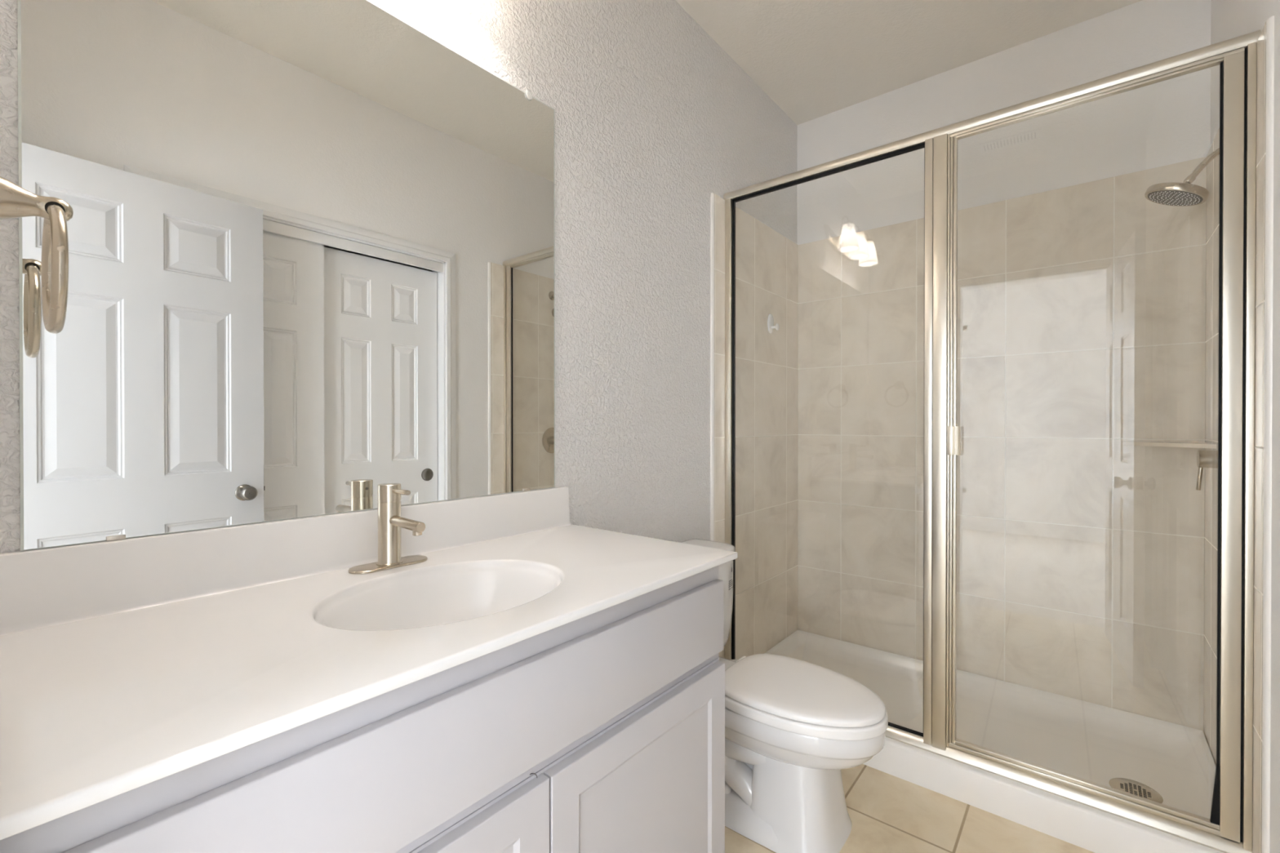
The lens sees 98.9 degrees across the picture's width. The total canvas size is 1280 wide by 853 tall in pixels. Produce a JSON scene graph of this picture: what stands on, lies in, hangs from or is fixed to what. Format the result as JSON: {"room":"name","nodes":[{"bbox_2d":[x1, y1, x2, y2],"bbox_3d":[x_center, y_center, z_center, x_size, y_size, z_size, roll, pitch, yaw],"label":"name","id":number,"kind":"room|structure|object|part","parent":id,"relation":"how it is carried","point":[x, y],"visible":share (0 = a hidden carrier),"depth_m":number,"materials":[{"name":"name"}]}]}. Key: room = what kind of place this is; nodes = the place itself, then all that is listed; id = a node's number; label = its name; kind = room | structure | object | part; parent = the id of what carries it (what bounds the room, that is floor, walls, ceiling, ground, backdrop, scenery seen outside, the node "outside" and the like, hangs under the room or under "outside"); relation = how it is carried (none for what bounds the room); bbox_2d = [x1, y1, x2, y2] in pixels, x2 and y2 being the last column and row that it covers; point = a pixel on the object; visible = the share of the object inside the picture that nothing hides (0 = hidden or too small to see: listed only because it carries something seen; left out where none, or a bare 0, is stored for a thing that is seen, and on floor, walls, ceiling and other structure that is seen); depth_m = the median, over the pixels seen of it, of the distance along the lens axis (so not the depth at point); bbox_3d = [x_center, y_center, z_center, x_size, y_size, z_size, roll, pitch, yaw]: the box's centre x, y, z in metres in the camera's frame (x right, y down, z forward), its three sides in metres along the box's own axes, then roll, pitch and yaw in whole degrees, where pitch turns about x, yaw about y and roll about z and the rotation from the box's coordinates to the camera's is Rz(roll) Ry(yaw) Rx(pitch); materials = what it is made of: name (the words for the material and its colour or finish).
{"room":"bathroom","nodes":[
{"label":"bathroom","id":0,"kind":"room"},
{"bbox_2d":[0,0,798,659],"bbox_3d":[-0.061,-0.196,1.847,0.125,2.703,2.820,0,0,39],"label":"wall","id":1,"kind":"structure","parent":0,"point":[653,117],"depth_m":1.89,"materials":[{"name":"white paint"}]},
{"bbox_2d":[0,486,570,635],"bbox_3d":[-0.554,0.229,1.143,0.024,0.109,1.100,0,0,39],"label":"backsplash","id":2,"kind":"structure","parent":1,"relation":"attached to","point":[42,588],"depth_m":0.94,"materials":[{"name":"white stone"}]},
{"bbox_2d":[17,0,555,551],"bbox_3d":[-0.554,-0.361,1.152,0.011,1.070,0.996,0,0,39],"label":"wall mirror","id":3,"kind":"object","parent":1,"relation":"attached to","point":[311,243],"visible":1,"depth_m":1.00,"materials":[{"name":"silver glass"}]},
{"bbox_2d":[710,192,714,541],"bbox_3d":[0.288,0.113,2.184,0.010,2.083,0.013,0,0,39],"label":"trim","id":4,"kind":"structure","parent":1,"relation":"attached to","point":[712,194],"depth_m":2.18,"materials":[{"name":"white tile"}]},
{"bbox_2d":[767,313,779,333],"bbox_3d":[0.626,-0.481,2.552,0.041,0.092,0.054,0,0,39],"label":"wall hook","id":5,"kind":"object","parent":1,"relation":"attached to","point":[771,326],"visible":1,"depth_m":2.55,"materials":[{"name":"white plastic"}]},
{"bbox_2d":[675,0,1142,124],"bbox_3d":[0.780,-1.574,1.150,2.301,0.060,2.820,0,0,39],"label":"ceiling","id":6,"kind":"structure","parent":0,"point":[814,59],"depth_m":2.17,"materials":[{"name":"white paint"}]},
{"bbox_2d":[724,764,1094,852],"bbox_3d":[0.788,1.190,1.083,2.186,0.060,2.935,0,0,39],"label":"floor","id":7,"kind":"structure","parent":0,"point":[888,813],"depth_m":1.58,"materials":[{"name":"tile"}]},
{"bbox_2d":[0,565,724,852],"bbox_3d":[-0.360,0.730,0.974,0.542,0.860,1.080,0,0,39],"label":"vanity cabinet","id":8,"kind":"object","parent":7,"relation":"on","point":[602,731],"visible":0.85,"depth_m":0.76,"materials":[{"name":"grey paint"}]},
{"bbox_2d":[0,486,737,840],"bbox_3d":[-0.346,0.298,0.979,0.554,0.245,1.109,0,0,39],"label":"countertop","id":9,"kind":"structure","parent":8,"relation":"on","point":[131,664],"depth_m":0.78,"materials":[{"name":"white stone"}]},
{"bbox_2d":[348,483,427,574],"bbox_3d":[-0.474,0.200,1.084,0.149,0.165,0.156,0,0,39],"label":"faucet","id":10,"kind":"object","parent":9,"relation":"on","point":[390,522],"visible":1,"depth_m":1.09,"materials":[{"name":"silver metal"}]},
{"bbox_3d":[-0.509,0.279,1.113,0.060,0.005,0.156,0,0,39],"label":"deck plate","id":11,"kind":"part","parent":10,"relation":"part of","materials":[{"name":"silver metal"}]},
{"bbox_3d":[-0.474,0.129,1.085,0.061,0.010,0.009,0,0,38],"label":"lever","id":12,"kind":"part","parent":10,"relation":"part of","materials":[{"name":"silver metal"}]},
{"bbox_3d":[-0.460,0.190,1.074,0.115,0.023,0.019,0,0,38],"label":"spout","id":13,"kind":"part","parent":10,"relation":"part of","materials":[{"name":"silver metal"}]},
{"bbox_3d":[-0.319,0.787,0.611,0.019,0.519,0.558,0,0,39],"label":"door","id":14,"kind":"part","parent":8,"relation":"part of","materials":[{"name":"grey paint"}]},
{"bbox_3d":[0.021,0.785,1.026,0.019,0.519,0.507,0,0,39],"label":"door","id":15,"kind":"part","parent":8,"relation":"part of","materials":[{"name":"grey paint"}]},
{"bbox_2d":[680,538,888,852],"bbox_3d":[0.363,0.789,1.681,0.743,0.736,0.422,0,0,39],"label":"toilet","id":16,"kind":"object","parent":7,"relation":"on","point":[792,726],"visible":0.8,"depth_m":1.51,"materials":[{"name":"white ceramic"}]},
{"bbox_3d":[0.154,0.436,1.851,0.201,0.030,0.422,0,0,39],"label":"tank lid","id":17,"kind":"part","parent":16,"relation":"part of","materials":[{"name":"white ceramic"}]},
{"bbox_3d":[0.155,0.614,1.851,0.190,0.324,0.414,0,0,39],"label":"tank","id":18,"kind":"part","parent":16,"relation":"part of","materials":[{"name":"white ceramic"}]},
{"bbox_3d":[0.469,0.761,1.594,0.458,0.022,0.342,0,0,39],"label":"lid","id":19,"kind":"part","parent":16,"relation":"part of","materials":[{"name":"white plastic"}]},
{"bbox_3d":[0.466,0.782,1.597,0.478,0.043,0.353,0,0,39],"label":"seat","id":20,"kind":"part","parent":16,"relation":"part of","materials":[{"name":"white plastic"}]},
{"bbox_2d":[764,630,1223,852],"bbox_3d":[1.136,1.101,2.059,1.464,0.107,0.760,0,0,39],"label":"shower pan","id":21,"kind":"object","parent":7,"relation":"on","point":[1170,764],"visible":0.76,"depth_m":1.87,"materials":[{"name":"white plastic"}]},
{"bbox_2d":[723,30,1261,852],"bbox_3d":[0.924,0.045,1.796,1.479,2.008,0.069,0,0,39],"label":"shower door frame","id":22,"kind":"structure","parent":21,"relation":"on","point":[1228,828],"depth_m":1.49,"materials":[{"name":"silver metal"}]},
{"bbox_3d":[1.226,0.047,1.551,0.586,1.926,0.006,0,0,38],"label":"glass panel","id":23,"kind":"part","parent":22,"relation":"part of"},
{"bbox_3d":[0.986,0.045,1.716,0.038,0.090,0.023,0,0,39],"label":"handle","id":24,"kind":"part","parent":22,"relation":"part of","materials":[{"name":"silver metal"}]},
{"bbox_3d":[0.928,1.033,1.805,1.465,0.031,0.057,0,0,39],"label":"sill","id":25,"kind":"part","parent":22,"relation":"part of","materials":[{"name":"silver metal"}]},
{"bbox_3d":[1.230,0.048,1.547,0.638,1.940,0.032,0,0,39],"label":"shower door","id":26,"kind":"part","parent":22,"relation":"part of","materials":[{"name":"clear glass"}]},
{"bbox_2d":[796,0,1211,731],"bbox_3d":[1.683,-0.197,2.168,2.186,2.703,0.110,0,0,39],"label":"wall","id":27,"kind":"structure","parent":0,"point":[1082,307],"depth_m":2.19,"materials":[{"name":"tile"}]},
{"bbox_2d":[1122,441,1216,448],"bbox_3d":[1.794,0.062,1.869,0.213,0.014,0.215,0,0,39],"label":"corner shelf","id":28,"kind":"object","parent":27,"relation":"attached to","point":[1194,445],"visible":1,"depth_m":1.86,"materials":[{"name":"beige stone"}]},
{"bbox_2d":[1203,0,1279,852],"bbox_3d":[1.137,-0.190,0.799,0.125,2.703,2.720,0,0,39],"label":"wall","id":29,"kind":"structure","parent":0,"point":[1212,167],"depth_m":1.30,"materials":[{"name":"tile"}]},
{"bbox_2d":[1144,147,1219,206],"bbox_3d":[1.649,-0.759,1.658,0.178,0.175,0.146,0,0,39],"label":"showerhead","id":30,"kind":"object","parent":29,"relation":"attached to","point":[1185,193],"visible":0.91,"depth_m":1.64,"materials":[{"name":"silver metal"}]},
{"bbox_3d":[1.632,-0.697,1.672,0.120,0.048,0.129,0,0,39],"label":"plate","id":31,"kind":"part","parent":30,"relation":"part of","materials":[{"name":"grey metal"}]},
{"bbox_3d":[1.684,-0.782,1.628,0.086,0.090,0.017,0,0,39],"label":"arm","id":32,"kind":"part","parent":30,"relation":"part of","materials":[{"name":"silver metal"}]},
{"bbox_2d":[1195,449,1217,490],"bbox_3d":[1.693,0.103,1.625,0.060,0.176,0.164,0,0,39],"label":"shower valve","id":33,"kind":"object","parent":29,"relation":"attached to","point":[1205,459],"visible":0.54,"depth_m":1.62,"materials":[{"name":"silver metal"}]},
{"bbox_3d":[1.676,0.154,1.640,0.016,0.074,0.010,0,0,39],"label":"lever","id":34,"kind":"part","parent":33,"relation":"part of","materials":[{"name":"silver metal"}]},
{"bbox_3d":[1.692,0.097,1.626,0.050,0.053,0.053,0,0,39],"label":"handle","id":35,"kind":"part","parent":33,"relation":"part of","materials":[{"name":"silver metal"}]},
{"bbox_2d":[1262,15,1274,852],"bbox_3d":[1.426,0.117,1.244,0.010,2.083,0.013,0,0,39],"label":"trim","id":36,"kind":"structure","parent":29,"relation":"attached to","point":[1270,21],"depth_m":1.24,"materials":[{"name":"white tile"}]},
{"bbox_3d":[-0.216,-0.187,0.076,4.700,2.703,0.115,0,0,39],"label":"wall","id":37,"kind":"structure","parent":0,"visible":0},
{"bbox_2d":[0,176,73,333],"bbox_3d":[-0.728,-0.202,0.635,0.152,0.179,0.100,0,0,39],"label":"towel ring","id":38,"kind":"object","parent":37,"relation":"attached to","point":[15,202],"visible":1,"depth_m":0.63,"materials":[{"name":"silver metal"}]},
{"bbox_3d":[-0.728,-0.262,0.635,0.058,0.058,0.100,0,0,39],"label":"post","id":39,"kind":"part","parent":38,"relation":"part of","materials":[{"name":"silver metal"}]}
]}

